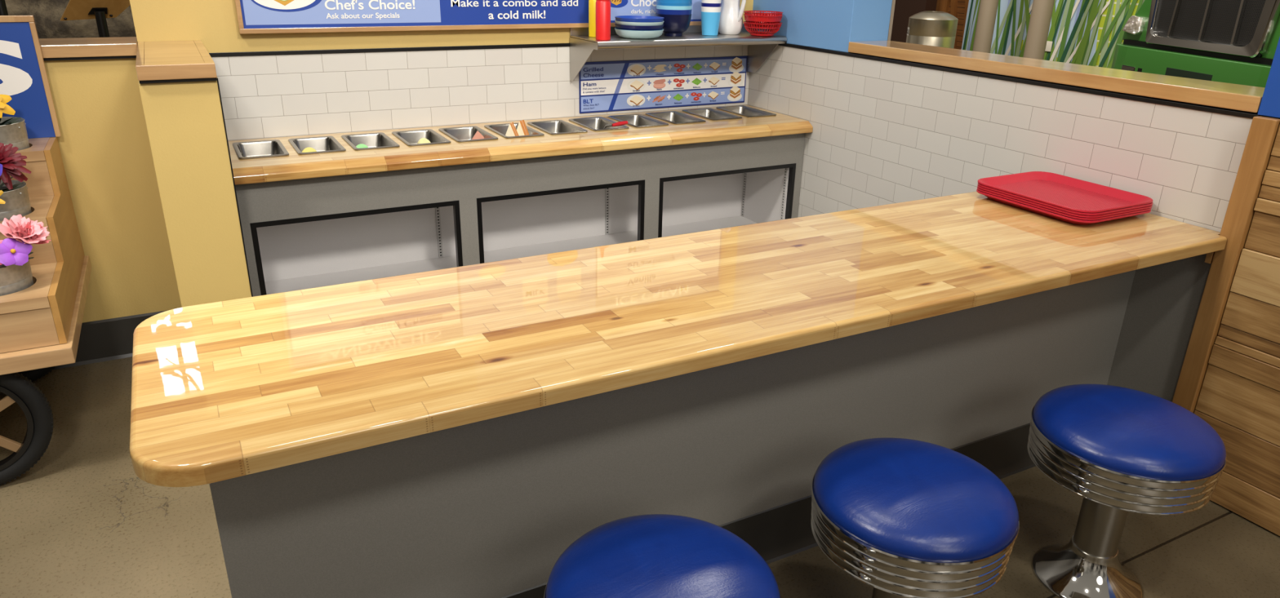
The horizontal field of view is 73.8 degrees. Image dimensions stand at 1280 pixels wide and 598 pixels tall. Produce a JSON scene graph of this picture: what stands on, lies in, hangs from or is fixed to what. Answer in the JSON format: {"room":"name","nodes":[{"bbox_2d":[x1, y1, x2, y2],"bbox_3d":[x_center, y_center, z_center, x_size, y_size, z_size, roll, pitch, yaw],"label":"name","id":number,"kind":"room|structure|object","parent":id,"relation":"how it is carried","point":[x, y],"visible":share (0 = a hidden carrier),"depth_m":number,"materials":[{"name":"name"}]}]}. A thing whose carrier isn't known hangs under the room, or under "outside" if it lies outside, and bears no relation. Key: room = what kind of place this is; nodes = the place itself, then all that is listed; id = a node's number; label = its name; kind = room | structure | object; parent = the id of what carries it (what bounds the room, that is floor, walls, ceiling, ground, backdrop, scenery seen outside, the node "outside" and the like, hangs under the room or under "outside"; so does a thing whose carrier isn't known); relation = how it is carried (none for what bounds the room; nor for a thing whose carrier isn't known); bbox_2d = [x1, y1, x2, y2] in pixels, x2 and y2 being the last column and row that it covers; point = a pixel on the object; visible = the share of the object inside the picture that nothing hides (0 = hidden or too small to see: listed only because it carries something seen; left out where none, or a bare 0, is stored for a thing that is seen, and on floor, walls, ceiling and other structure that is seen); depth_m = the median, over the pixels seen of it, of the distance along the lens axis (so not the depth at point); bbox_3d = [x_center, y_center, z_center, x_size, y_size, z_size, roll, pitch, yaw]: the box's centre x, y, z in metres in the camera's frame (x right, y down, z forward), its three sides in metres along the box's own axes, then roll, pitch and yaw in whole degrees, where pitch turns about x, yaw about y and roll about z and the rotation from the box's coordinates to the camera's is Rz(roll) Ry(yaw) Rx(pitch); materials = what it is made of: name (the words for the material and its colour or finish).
{"room":"eatery","nodes":[
{"label":"eatery","id":0,"kind":"room"},
{"bbox_2d":[4,0,136,38],"bbox_3d":[-3.864,-1.528,4.393,4.000,2.177,0.889,-10,25,-26],"label":"wall","id":1,"kind":"structure","parent":0,"point":[47,15],"depth_m":4.59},
{"bbox_2d":[137,80,251,307],"bbox_3d":[-1.421,-0.218,2.778,0.192,1.042,0.648,-10,25,-26],"label":"wall pier","id":2,"kind":"object","parent":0,"point":[184,121],"visible":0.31,"depth_m":2.43,"materials":[{"name":"yellow paint"}]},
{"bbox_2d":[44,0,753,323],"bbox_3d":[-2.595,-0.516,2.465,7.000,1.780,0.150,-10,25,-26],"label":"wall","id":3,"kind":"structure","parent":0,"point":[104,141],"depth_m":2.92,"materials":[{"name":"yellow paint"}]},
{"bbox_2d":[39,36,137,58],"bbox_3d":[-3.690,-0.495,1.869,4.531,0.039,0.251,-10,25,-26],"label":"trim","id":4,"kind":"structure","parent":3,"relation":"attached to","point":[126,46],"depth_m":2.73,"materials":[{"name":"brown wood"}]},
{"bbox_2d":[43,55,136,61],"bbox_3d":[-3.678,-0.464,1.856,4.531,0.008,0.175,-10,25,-26],"label":"trim","id":5,"kind":"structure","parent":3,"relation":"on","point":[133,56],"depth_m":2.73,"materials":[{"name":"black"}]},
{"bbox_2d":[53,310,168,369],"bbox_3d":[-3.661,0.464,2.150,4.529,0.152,0.016,-10,25,-26],"label":"baseboard","id":6,"kind":"structure","parent":3,"relation":"attached to","point":[107,340],"depth_m":3.04,"materials":[{"name":"rubber"}]},
{"bbox_2d":[135,40,217,80],"bbox_3d":[-1.411,-0.729,2.579,0.190,0.039,0.706,-10,25,-26],"label":"trim","id":7,"kind":"structure","parent":3,"relation":"attached to","point":[168,60],"depth_m":2.35,"materials":[{"name":"brown wood"}]},
{"bbox_2d":[138,78,217,84],"bbox_3d":[-1.413,-0.708,2.591,0.187,0.008,0.689,-10,25,-26],"label":"trim","id":8,"kind":"structure","parent":3,"relation":"attached to","point":[195,79],"depth_m":2.31,"materials":[{"name":"black"}]},
{"bbox_2d":[216,77,253,297],"bbox_3d":[-1.341,-0.239,2.830,0.003,1.046,0.675,-10,25,-26],"label":"trim","id":9,"kind":"structure","parent":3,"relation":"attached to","point":[216,77],"depth_m":2.47,"materials":[{"name":"black"}]},
{"bbox_2d":[208,43,569,57],"bbox_3d":[-0.489,-1.016,3.424,2.274,0.013,0.008,-10,25,-26],"label":"trim","id":10,"kind":"structure","parent":3,"relation":"attached to","point":[551,45],"depth_m":3.18,"materials":[{"name":"black"}]},
{"bbox_2d":[234,0,721,34],"bbox_3d":[-0.467,-1.334,3.285,2.053,0.554,0.040,-10,25,-26],"label":"menu board","id":11,"kind":"object","parent":3,"relation":"attached to","point":[253,16],"visible":0.91,"depth_m":3.18,"materials":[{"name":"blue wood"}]},
{"bbox_2d":[251,0,321,12],"bbox_3d":[-1.224,-1.056,2.948,0.246,0.119,0.001,-10,25,-26],"label":"picture","id":12,"kind":"object","parent":11,"relation":"attached to","point":[257,6],"depth_m":2.96,"materials":[{"name":"multicoloured"}]},
{"bbox_2d":[609,0,627,8],"bbox_3d":[-0.095,-1.239,3.526,0.104,0.064,0.001,-10,25,-26],"label":"picture","id":13,"kind":"object","parent":11,"relation":"attached to","point":[614,3],"depth_m":3.54,"materials":[{"name":"blue"}]},
{"bbox_2d":[211,44,749,141],"bbox_3d":[-0.500,-0.530,3.620,2.275,1.034,0.004,-10,25,-26],"label":"tile backsplash","id":14,"kind":"structure","parent":3,"relation":"attached to","point":[283,95],"depth_m":3.27,"materials":[{"name":"white tile"}]},
{"bbox_2d":[569,23,749,35],"bbox_3d":[0.113,-1.173,3.704,0.907,0.035,0.005,-10,25,-26],"label":"backsplash","id":15,"kind":"structure","parent":3,"relation":"attached to","point":[692,28],"depth_m":3.59,"materials":[{"name":"tile"}]},
{"bbox_2d":[578,56,747,113],"bbox_3d":[0.119,-0.959,3.794,0.852,0.212,0.008,-10,25,-26],"label":"sign","id":16,"kind":"object","parent":3,"relation":"attached to","point":[627,85],"visible":1,"depth_m":3.78,"materials":[{"name":"blue"}]},
{"bbox_2d":[626,94,644,106],"bbox_3d":[-0.017,-0.873,3.747,0.092,0.052,0.001,-10,25,-26],"label":"picture","id":17,"kind":"object","parent":16,"relation":"attached to","point":[633,100],"depth_m":3.75,"materials":[{"name":"white"}]},
{"bbox_2d":[626,79,645,91],"bbox_3d":[-0.016,-0.934,3.723,0.092,0.052,0.001,-10,25,-26],"label":"picture","id":18,"kind":"object","parent":16,"relation":"on","point":[633,85],"depth_m":3.72,"materials":[{"name":"white"}]},
{"bbox_2d":[626,63,645,75],"bbox_3d":[-0.015,-0.994,3.699,0.092,0.052,0.001,-10,25,-26],"label":"picture","id":19,"kind":"object","parent":16,"relation":"on","point":[633,69],"depth_m":3.70,"materials":[{"name":"white"}]},
{"bbox_2d":[653,79,665,88],"bbox_3d":[0.086,-0.953,3.774,0.064,0.041,0.001,-10,25,-26],"label":"picture","id":20,"kind":"object","parent":16,"relation":"on","point":[657,83],"depth_m":3.77,"materials":[{"name":"pink"}]},
{"bbox_2d":[652,95,666,102],"bbox_3d":[0.085,-0.892,3.798,0.070,0.030,0.001,-10,25,-26],"label":"picture","id":21,"kind":"object","parent":16,"relation":"attached to","point":[655,99],"depth_m":3.80,"materials":[{"name":"brown"}]},
{"bbox_2d":[653,64,666,72],"bbox_3d":[0.086,-1.014,3.749,0.074,0.032,0.001,-10,25,-26],"label":"picture","id":22,"kind":"object","parent":16,"relation":"attached to","point":[656,68],"depth_m":3.75,"materials":[{"name":"beige"}]},
{"bbox_2d":[673,78,684,87],"bbox_3d":[0.175,-0.970,3.819,0.060,0.037,0.001,-10,25,-26],"label":"picture","id":23,"kind":"object","parent":16,"relation":"on","point":[677,82],"depth_m":3.82,"materials":[{"name":"red"}]},
{"bbox_2d":[673,63,685,71],"bbox_3d":[0.176,-1.030,3.794,0.060,0.037,0.001,-10,25,-26],"label":"picture","id":24,"kind":"object","parent":16,"relation":"on","point":[677,67],"depth_m":3.79,"materials":[{"name":"red"}]},
{"bbox_2d":[690,92,702,100],"bbox_3d":[0.257,-0.924,3.885,0.060,0.037,0.001,-10,25,-26],"label":"picture","id":25,"kind":"object","parent":16,"relation":"attached to","point":[694,95],"depth_m":3.89,"materials":[{"name":"red"}]},
{"bbox_2d":[709,62,719,71],"bbox_3d":[0.340,-1.059,3.877,0.059,0.039,0.001,-10,25,-26],"label":"picture","id":26,"kind":"object","parent":16,"relation":"on","point":[713,66],"depth_m":3.88,"materials":[{"name":"brown"}]},
{"bbox_2d":[727,86,742,101],"bbox_3d":[0.443,-0.959,3.978,0.082,0.070,0.001,-10,25,-26],"label":"picture","id":27,"kind":"object","parent":16,"relation":"attached to","point":[734,93],"depth_m":3.98,"materials":[{"name":"multicoloured"}]},
{"bbox_2d":[728,71,742,87],"bbox_3d":[0.444,-1.020,3.954,0.082,0.070,0.001,-10,25,-26],"label":"picture","id":28,"kind":"object","parent":16,"relation":"on","point":[735,78],"depth_m":3.95,"materials":[{"name":"multicoloured"}]},
{"bbox_2d":[728,57,743,72],"bbox_3d":[0.446,-1.080,3.929,0.082,0.070,0.001,-10,25,-26],"label":"picture","id":29,"kind":"object","parent":16,"relation":"on","point":[735,64],"depth_m":3.93,"materials":[{"name":"multicoloured"}]},
{"bbox_2d":[569,23,786,81],"bbox_3d":[0.172,-1.044,3.628,0.911,0.216,0.270,-10,25,-26],"label":"wall shelf","id":30,"kind":"object","parent":3,"relation":"attached to","point":[760,48],"visible":0.72,"depth_m":3.52,"materials":[{"name":"silver metal"}]},
{"bbox_2d":[588,0,595,37],"bbox_3d":[-0.178,-1.174,3.434,0.058,0.225,0.058,-10,25,-26],"label":"squeeze bottle","id":31,"kind":"object","parent":30,"relation":"on","point":[592,3],"visible":0.48,"depth_m":3.43,"materials":[{"name":"yellow plastic"}]},
{"bbox_2d":[595,0,610,40],"bbox_3d":[-0.143,-1.126,3.316,0.058,0.225,0.058,-10,25,-26],"label":"squeeze bottle","id":32,"kind":"object","parent":30,"relation":"on","point":[602,7],"visible":1,"depth_m":3.31,"materials":[{"name":"red plastic"}]},
{"bbox_2d":[614,29,663,39],"bbox_3d":[-0.003,-1.084,3.477,0.201,0.034,0.201,-10,25,-26],"label":"plate","id":33,"kind":"object","parent":30,"relation":"on","point":[623,33],"visible":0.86,"depth_m":3.40,"materials":[{"name":"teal ceramic"}]},
{"bbox_3d":[-0.003,-1.087,3.476,0.201,0.030,0.201,-10,25,-26],"label":"plate","id":34,"kind":"object","parent":33,"relation":"on","visible":0},
{"bbox_2d":[614,23,663,31],"bbox_3d":[-0.003,-1.102,3.469,0.201,0.033,0.201,-10,25,-26],"label":"plate","id":35,"kind":"object","parent":34,"relation":"on","point":[617,26],"visible":0.6,"depth_m":3.39,"materials":[{"name":"blue ceramic"}]},
{"bbox_2d":[614,20,663,26],"bbox_3d":[-0.003,-1.116,3.464,0.201,0.030,0.201,-10,25,-26],"label":"plate","id":36,"kind":"object","parent":35,"relation":"on","point":[632,24],"visible":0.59,"depth_m":3.38,"materials":[{"name":"teal ceramic"}]},
{"bbox_2d":[614,15,664,22],"bbox_3d":[-0.003,-1.127,3.459,0.201,0.033,0.201,-10,25,-26],"label":"plate","id":37,"kind":"object","parent":36,"relation":"on","point":[637,19],"visible":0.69,"depth_m":3.40,"materials":[{"name":"blue ceramic"}]},
{"bbox_2d":[655,13,691,36],"bbox_3d":[0.141,-1.156,3.590,0.151,0.088,0.151,-10,25,-26],"label":"bowl","id":38,"kind":"object","parent":30,"relation":"on","point":[674,25],"visible":0.81,"depth_m":3.53,"materials":[{"name":"blue ceramic"}]},
{"bbox_2d":[656,8,692,14],"bbox_3d":[0.141,-1.181,3.580,0.151,0.072,0.151,-10,25,-26],"label":"bowl","id":39,"kind":"object","parent":38,"relation":"on","point":[658,11],"visible":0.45,"depth_m":3.51,"materials":[{"name":"blue ceramic"}]},
{"bbox_2d":[656,4,692,10],"bbox_3d":[0.142,-1.195,3.575,0.151,0.072,0.151,-10,25,-26],"label":"bowl","id":40,"kind":"object","parent":39,"relation":"on","point":[660,7],"visible":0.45,"depth_m":3.50,"materials":[{"name":"teal ceramic"}]},
{"bbox_2d":[656,2,692,6],"bbox_3d":[0.142,-1.206,3.570,0.151,0.072,0.151,-10,25,-26],"label":"bowl","id":41,"kind":"object","parent":40,"relation":"on","point":[657,3],"visible":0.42,"depth_m":3.50,"materials":[{"name":"blue ceramic"}]},
{"bbox_2d":[656,0,692,3],"bbox_3d":[0.142,-1.219,3.565,0.151,0.072,0.151,-10,25,-26],"label":"bowl","id":42,"kind":"object","parent":41,"relation":"on","point":[657,1],"visible":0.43,"depth_m":3.49,"materials":[{"name":"blue ceramic"}]},
{"bbox_2d":[701,11,720,35],"bbox_3d":[0.301,-1.178,3.645,0.085,0.096,0.085,-10,25,-26],"label":"tumbler","id":43,"kind":"object","parent":30,"relation":"on","point":[710,21],"visible":0.9,"depth_m":3.62,"materials":[{"name":"blue plastic"}]},
{"bbox_2d":[701,6,720,12],"bbox_3d":[0.301,-1.198,3.637,0.085,0.096,0.085,-10,25,-26],"label":"tumbler","id":44,"kind":"object","parent":43,"relation":"on","point":[704,9],"visible":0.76,"depth_m":3.59,"materials":[{"name":"white plastic"}]},
{"bbox_2d":[718,0,746,35],"bbox_3d":[0.403,-1.262,3.703,0.134,0.213,0.118,8,23,15],"label":"pitcher","id":45,"kind":"object","parent":30,"relation":"on","point":[731,23],"visible":0.97,"depth_m":3.67,"materials":[{"name":"white ceramic"}]},
{"bbox_2d":[742,21,782,36],"bbox_3d":[0.529,-1.168,3.687,0.168,0.056,0.168,-10,25,-26],"label":"basket","id":46,"kind":"object","parent":30,"relation":"on","point":[753,32],"visible":0.92,"depth_m":3.65,"materials":[{"name":"red plastic"}]},
{"bbox_2d":[743,13,782,29],"bbox_3d":[0.530,-1.197,3.675,0.168,0.056,0.168,-10,25,-26],"label":"basket","id":47,"kind":"object","parent":46,"relation":"on","point":[759,19],"visible":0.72,"depth_m":3.62,"materials":[{"name":"red plastic"}]},
{"bbox_2d":[743,10,782,26],"bbox_3d":[0.530,-1.208,3.671,0.168,0.056,0.168,-10,25,-26],"label":"basket","id":48,"kind":"object","parent":47,"relation":"on","point":[746,12],"visible":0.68,"depth_m":3.64,"materials":[{"name":"red plastic"}]},
{"bbox_2d":[0,356,1279,597],"bbox_3d":[0.902,-0.703,5.586,16.000,0.050,14.000,-10,25,-26],"label":"floor","id":49,"kind":"structure","parent":0,"point":[80,522],"depth_m":2.19,"materials":[{"name":"concrete"}]},
{"bbox_2d":[0,0,8,15],"bbox_3d":[-2.850,-0.861,3.960,0.042,1.300,0.042,-10,25,-26],"label":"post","id":50,"kind":"object","parent":49,"relation":"on","point":[3,11],"visible":0.02,"depth_m":3.78,"materials":[{"name":"black"}]},
{"bbox_2d":[0,15,91,485],"bbox_3d":[-2.378,-0.067,2.161,1.569,1.177,0.832,-10,25,-26],"label":"cart","id":51,"kind":"object","parent":49,"relation":"on","point":[41,323],"visible":0.95,"depth_m":2.42,"materials":[{"name":"brown wood"}]},
{"bbox_2d":[0,94,29,151],"bbox_3d":[-1.942,-0.531,2.541,0.177,0.215,0.178,-10,25,-26],"label":"potted flowers","id":52,"kind":"object","parent":51,"relation":"on","point":[13,131],"visible":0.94,"depth_m":2.54,"materials":[{"name":"yellow plant"}]},
{"bbox_2d":[0,142,31,221],"bbox_3d":[-1.792,-0.323,2.369,0.244,0.237,0.185,12,24,25],"label":"potted flowers","id":53,"kind":"object","parent":51,"relation":"on","point":[14,195],"visible":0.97,"depth_m":2.37,"materials":[{"name":"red plant"}]},
{"bbox_2d":[0,214,49,296],"bbox_3d":[-1.675,-0.107,2.226,0.247,0.214,0.182,2,22,3],"label":"potted flowers","id":54,"kind":"object","parent":51,"relation":"on","point":[15,273],"visible":0.98,"depth_m":2.20,"materials":[{"name":"pink plant"}]},
{"bbox_2d":[0,255,91,375],"bbox_3d":[-2.381,0.134,2.238,1.567,0.046,0.824,-10,25,-26],"label":"tray","id":55,"kind":"object","parent":51,"relation":"on","point":[59,352],"depth_m":2.24,"materials":[{"name":"brown wood"}]},
{"bbox_2d":[60,0,130,37],"bbox_3d":[-2.560,-0.940,4.166,0.311,1.306,0.115,-10,25,-26],"label":"stand","id":56,"kind":"object","parent":49,"relation":"on","point":[76,10],"visible":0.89,"depth_m":4.00,"materials":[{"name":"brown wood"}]},
{"bbox_2d":[235,133,804,297],"bbox_3d":[-0.377,-0.285,3.464,2.271,0.699,0.370,-10,25,-26],"label":"base cabinet","id":57,"kind":"object","parent":49,"relation":"on","point":[312,233],"visible":0.62,"depth_m":3.35,"materials":[{"name":"grey laminate"}]},
{"bbox_2d":[227,105,813,185],"bbox_3d":[-0.378,-0.636,3.340,2.271,0.045,0.492,-10,25,-26],"label":"countertop","id":58,"kind":"structure","parent":57,"relation":"on","point":[295,166],"depth_m":3.10,"materials":[{"name":"wood"}]},
{"bbox_2d":[232,139,288,159],"bbox_3d":[-1.299,-0.488,2.923,0.155,0.059,0.268,-10,25,-26],"label":"pan","id":59,"kind":"object","parent":58,"relation":"in","point":[264,148],"visible":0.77,"depth_m":3.01,"materials":[{"name":"silver metal"}]},
{"bbox_2d":[288,136,346,155],"bbox_3d":[-1.137,-0.517,3.003,0.155,0.059,0.268,-10,25,-26],"label":"pan","id":60,"kind":"object","parent":58,"relation":"in","point":[322,144],"visible":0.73,"depth_m":3.09,"materials":[{"name":"silver metal"}]},
{"bbox_2d":[341,132,399,150],"bbox_3d":[-0.975,-0.545,3.083,0.155,0.059,0.268,-10,25,-26],"label":"pan","id":61,"kind":"object","parent":58,"relation":"in","point":[372,140],"visible":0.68,"depth_m":3.17,"materials":[{"name":"silver metal"}]},
{"bbox_2d":[391,128,451,146],"bbox_3d":[-0.812,-0.574,3.164,0.155,0.059,0.268,-10,25,-26],"label":"pan","id":62,"kind":"object","parent":58,"relation":"in","point":[411,138],"visible":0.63,"depth_m":3.25,"materials":[{"name":"silver metal"}]},
{"bbox_2d":[438,125,497,142],"bbox_3d":[-0.654,-0.602,3.243,0.155,0.059,0.268,-10,25,-26],"label":"pan","id":63,"kind":"object","parent":58,"relation":"in","point":[464,134],"visible":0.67,"depth_m":3.33,"materials":[{"name":"silver metal"}]},
{"bbox_2d":[484,123,544,138],"bbox_3d":[-0.493,-0.632,3.327,0.155,0.059,0.268,-10,25,-26],"label":"pan","id":64,"kind":"object","parent":58,"relation":"in","point":[500,129],"visible":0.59,"depth_m":3.35,"materials":[{"name":"silver metal"}]},
{"bbox_2d":[505,122,519,136],"bbox_3d":[-0.495,-0.636,3.288,0.076,0.088,0.033,6,22,12],"label":"sandwich half","id":65,"kind":"object","parent":64,"relation":"in","point":[511,131],"visible":0.36,"depth_m":3.27,"materials":[{"name":"brown"}]},
{"bbox_2d":[516,120,528,136],"bbox_3d":[-0.460,-0.650,3.319,0.072,0.092,0.033,10,24,22],"label":"sandwich half","id":66,"kind":"object","parent":64,"relation":"in","point":[522,130],"visible":0.36,"depth_m":3.30,"materials":[{"name":"brown"}]},
{"bbox_2d":[527,120,587,134],"bbox_3d":[-0.333,-0.661,3.408,0.155,0.059,0.268,-10,25,-26],"label":"pan","id":67,"kind":"object","parent":58,"relation":"in","point":[554,126],"visible":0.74,"depth_m":3.49,"materials":[{"name":"silver metal"}]},
{"bbox_2d":[568,116,629,131],"bbox_3d":[-0.172,-0.693,3.495,0.155,0.059,0.268,-10,25,-26],"label":"pan","id":68,"kind":"object","parent":58,"relation":"in","point":[597,123],"visible":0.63,"depth_m":3.58,"materials":[{"name":"silver metal"}]},
{"bbox_2d":[608,114,668,128],"bbox_3d":[-0.009,-0.724,3.582,0.155,0.059,0.268,-10,25,-26],"label":"pan","id":69,"kind":"object","parent":58,"relation":"in","point":[637,121],"visible":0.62,"depth_m":3.65,"materials":[{"name":"silver metal"}]},
{"bbox_2d":[644,111,706,124],"bbox_3d":[0.150,-0.755,3.668,0.155,0.059,0.268,-10,25,-26],"label":"pan","id":70,"kind":"object","parent":58,"relation":"in","point":[672,117],"visible":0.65,"depth_m":3.74,"materials":[{"name":"silver metal"}]},
{"bbox_2d":[681,108,742,120],"bbox_3d":[0.315,-0.791,3.766,0.155,0.059,0.268,-10,25,-26],"label":"pan","id":71,"kind":"object","parent":58,"relation":"in","point":[712,114],"visible":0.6,"depth_m":3.83,"materials":[{"name":"silver metal"}]},
{"bbox_2d":[715,105,776,117],"bbox_3d":[0.477,-0.823,3.857,0.155,0.059,0.268,-10,25,-26],"label":"pan","id":72,"kind":"object","parent":58,"relation":"in","point":[748,112],"visible":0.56,"depth_m":3.92,"materials":[{"name":"silver metal"}]},
{"bbox_2d":[543,514,781,597],"bbox_3d":[0.034,0.650,1.469,0.391,0.462,0.391,8,23,17],"label":"bar stool","id":73,"kind":"object","parent":49,"relation":"on","point":[648,556],"visible":1,"depth_m":1.40,"materials":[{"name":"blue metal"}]},
{"bbox_2d":[209,252,1214,597],"bbox_3d":[0.378,0.318,1.998,2.440,0.699,0.359,-10,25,-26],"label":"counter base","id":74,"kind":"object","parent":49,"relation":"on","point":[488,508],"depth_m":1.87,"materials":[{"name":"paint"}]},
{"bbox_2d":[128,191,1226,487],"bbox_3d":[0.297,-0.052,1.930,2.522,0.037,0.624,-10,25,-26],"label":"countertop","id":75,"kind":"structure","parent":74,"relation":"on","point":[233,388],"depth_m":1.63,"materials":[{"name":"wood"}]},
{"bbox_2d":[976,189,1151,225],"bbox_3d":[1.216,-0.280,2.467,0.318,0.022,0.388,-10,25,-26],"label":"serving tray","id":76,"kind":"object","parent":75,"relation":"on","point":[1051,215],"visible":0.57,"depth_m":2.34,"materials":[{"name":"red plastic"}]},
{"bbox_2d":[977,186,1151,221],"bbox_3d":[1.218,-0.287,2.467,0.318,0.022,0.388,-10,25,-26],"label":"serving tray","id":77,"kind":"object","parent":76,"relation":"on","point":[978,188],"visible":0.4,"depth_m":2.33,"materials":[{"name":"red plastic"}]},
{"bbox_2d":[977,185,1152,217],"bbox_3d":[1.218,-0.293,2.463,0.318,0.022,0.388,-10,25,-26],"label":"serving tray","id":78,"kind":"object","parent":77,"relation":"on","point":[978,186],"visible":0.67,"depth_m":2.33,"materials":[{"name":"red plastic"}]},
{"bbox_2d":[977,182,1152,215],"bbox_3d":[1.218,-0.299,2.460,0.318,0.022,0.388,-10,25,-26],"label":"serving tray","id":79,"kind":"object","parent":78,"relation":"on","point":[979,184],"visible":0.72,"depth_m":2.32,"materials":[{"name":"red plastic"}]},
{"bbox_2d":[977,171,1152,213],"bbox_3d":[1.216,-0.305,2.458,0.318,0.022,0.388,-10,25,-26],"label":"serving tray","id":80,"kind":"object","parent":79,"relation":"on","point":[1064,192],"visible":0.88,"depth_m":2.49,"materials":[{"name":"red plastic"}]},
{"bbox_2d":[890,0,937,42],"bbox_3d":[3.858,-4.755,11.768,0.200,3.000,0.690,-10,25,-26],"label":"door","id":81,"kind":"structure","parent":49,"relation":"on","point":[904,9],"depth_m":12.05,"materials":[{"name":"brown"}]},
{"bbox_2d":[810,437,1019,597],"bbox_3d":[0.531,0.553,1.737,0.403,0.462,0.403,-10,25,-26],"label":"bar stool","id":82,"kind":"object","parent":49,"relation":"on","point":[902,517],"visible":1,"depth_m":1.57,"materials":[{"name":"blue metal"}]},
{"bbox_2d":[906,11,958,48],"bbox_3d":[3.172,-2.684,9.372,0.510,0.908,0.510,-10,25,-26],"label":"recycling bin","id":83,"kind":"object","parent":49,"relation":"on","point":[934,28],"visible":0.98,"depth_m":9.08,"materials":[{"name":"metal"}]},
{"bbox_2d":[1026,384,1226,597],"bbox_3d":[1.092,0.464,1.990,0.403,0.462,0.403,-10,25,-26],"label":"bar stool","id":84,"kind":"object","parent":49,"relation":"on","point":[1122,451],"visible":1,"depth_m":1.87,"materials":[{"name":"leather"}]},
{"bbox_2d":[1033,384,1226,480],"bbox_3d":[1.096,0.283,1.918,0.383,0.072,0.383,-10,25,-26],"label":"seat cushion","id":85,"kind":"object","parent":84,"relation":"on","point":[1102,432],"depth_m":1.84,"materials":[{"name":"leather"}]},
{"bbox_2d":[1111,0,1279,88],"bbox_3d":[4.982,-1.987,6.662,1.512,1.700,2.190,-2,22,-8],"label":"machine","id":86,"kind":"object","parent":49,"relation":"on","point":[1233,42],"visible":0.6,"depth_m":6.50,"materials":[{"name":"green paint"}]},
{"bbox_2d":[1122,0,1279,59],"bbox_3d":[5.051,-2.358,6.523,1.388,0.905,1.909,-2,22,-8],"label":"hood","id":87,"kind":"object","parent":86,"relation":"attached to","point":[1223,14],"depth_m":6.50,"materials":[{"name":"green paint"}]},
{"bbox_2d":[1156,0,1266,44],"bbox_3d":[4.352,-2.323,6.445,0.012,0.740,1.160,-2,22,-8],"label":"grille","id":88,"kind":"object","parent":86,"relation":"attached to","point":[1221,16],"depth_m":6.48,"materials":[{"name":"metal"}]},
{"bbox_2d":[752,0,892,53],"bbox_3d":[0.740,-1.546,3.582,0.201,0.903,0.785,-10,25,-26],"label":"wall column","id":89,"kind":"structure","parent":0,"point":[827,24],"depth_m":3.45,"materials":[{"name":"blue paint"}]},
{"bbox_2d":[887,0,895,40],"bbox_3d":[0.825,-1.077,3.825,0.016,1.950,0.785,-10,25,-26],"label":"trim","id":90,"kind":"structure","parent":89,"relation":"attached to","point":[893,1],"depth_m":3.43,"materials":[{"name":"brown"}]},
{"bbox_2d":[947,0,965,49],"bbox_3d":[4.038,-5.060,12.538,0.100,3.000,4.700,-10,25,-26],"label":"wall","id":91,"kind":"structure","parent":0,"point":[961,3],"depth_m":11.95,"materials":[{"name":"wood"}]},
{"bbox_2d":[935,0,950,13],"bbox_3d":[4.310,-4.519,12.011,0.058,2.400,0.380,-10,25,-26],"label":"trim","id":92,"kind":"structure","parent":91,"relation":"attached to","point":[941,5],"depth_m":12.09,"materials":[{"name":"wood"}]},
{"bbox_2d":[950,0,957,48],"bbox_3d":[4.385,-4.466,11.881,0.058,2.400,0.502,-10,25,-26],"label":"trim","id":93,"kind":"structure","parent":91,"relation":"attached to","point":[953,6],"depth_m":11.96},
{"bbox_2d":[972,0,999,53],"bbox_3d":[4.003,-3.865,9.551,0.196,3.000,0.196,-10,25,-26],"label":"round column","id":94,"kind":"structure","parent":0,"point":[988,9],"depth_m":9.77,"materials":[{"name":"brown paint"}]},
{"bbox_2d":[1022,0,1054,59],"bbox_3d":[4.341,-3.624,8.968,0.210,3.000,0.210,-10,25,-26],"label":"round column","id":95,"kind":"structure","parent":0,"point":[1042,11],"depth_m":9.17,"materials":[{"name":"brown paint"}]},
{"bbox_2d":[961,0,1144,68],"bbox_3d":[6.001,-2.960,7.400,0.181,3.000,7.660,-10,25,-26],"label":"grass","id":96,"kind":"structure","parent":0,"point":[1088,33],"depth_m":9.56,"materials":[{"name":"plant"}]},
{"bbox_2d":[1257,37,1279,118],"bbox_3d":[2.540,-0.257,0.463,0.194,0.904,3.804,-10,25,-26],"label":"wall","id":97,"kind":"structure","parent":0,"point":[1269,106],"depth_m":2.10,"materials":[{"name":"blue paint"}]},
{"bbox_2d":[1172,115,1279,413],"bbox_3d":[1.542,0.037,2.300,0.030,1.044,0.056,-10,25,-26],"label":"trim","id":98,"kind":"structure","parent":97,"relation":"attached to","point":[1263,131],"depth_m":2.23,"materials":[{"name":"brown wood"}]},
{"bbox_3d":[2.523,0.651,0.825,0.190,1.040,3.800,-10,25,-26],"label":"wall","id":99,"kind":"structure","parent":0,"visible":0},
{"bbox_2d":[1194,124,1279,536],"bbox_3d":[2.444,0.674,0.753,0.020,1.037,3.742,-10,25,-26],"label":"wood wall paneling","id":100,"kind":"structure","parent":99,"relation":"attached to","point":[1239,397],"depth_m":2.24,"materials":[{"name":"brown wood"}]},
{"bbox_3d":[1.080,-0.376,3.321,0.186,1.034,2.320,-10,25,-26],"label":"wall","id":101,"kind":"structure","parent":0,"visible":0},
{"bbox_2d":[746,45,1252,232],"bbox_3d":[1.025,-0.341,3.229,0.004,1.034,2.200,-10,25,-26],"label":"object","id":102,"kind":"structure","parent":101,"relation":"attached to","point":[883,133],"depth_m":2.93,"materials":[{"name":"white tile"}]},
{"bbox_2d":[777,43,1266,119],"bbox_3d":[1.115,-0.841,3.075,0.192,0.012,2.200,-10,25,-26],"label":"trim","id":103,"kind":"structure","parent":101,"relation":"on","point":[1073,88],"depth_m":2.62,"materials":[{"name":"black"}]},
{"bbox_2d":[848,40,1264,112],"bbox_3d":[1.278,-0.758,2.798,0.211,0.040,1.527,-10,25,-26],"label":"trim","id":104,"kind":"structure","parent":101,"relation":"attached to","point":[1203,92],"depth_m":2.57,"materials":[{"name":"brown wood"}]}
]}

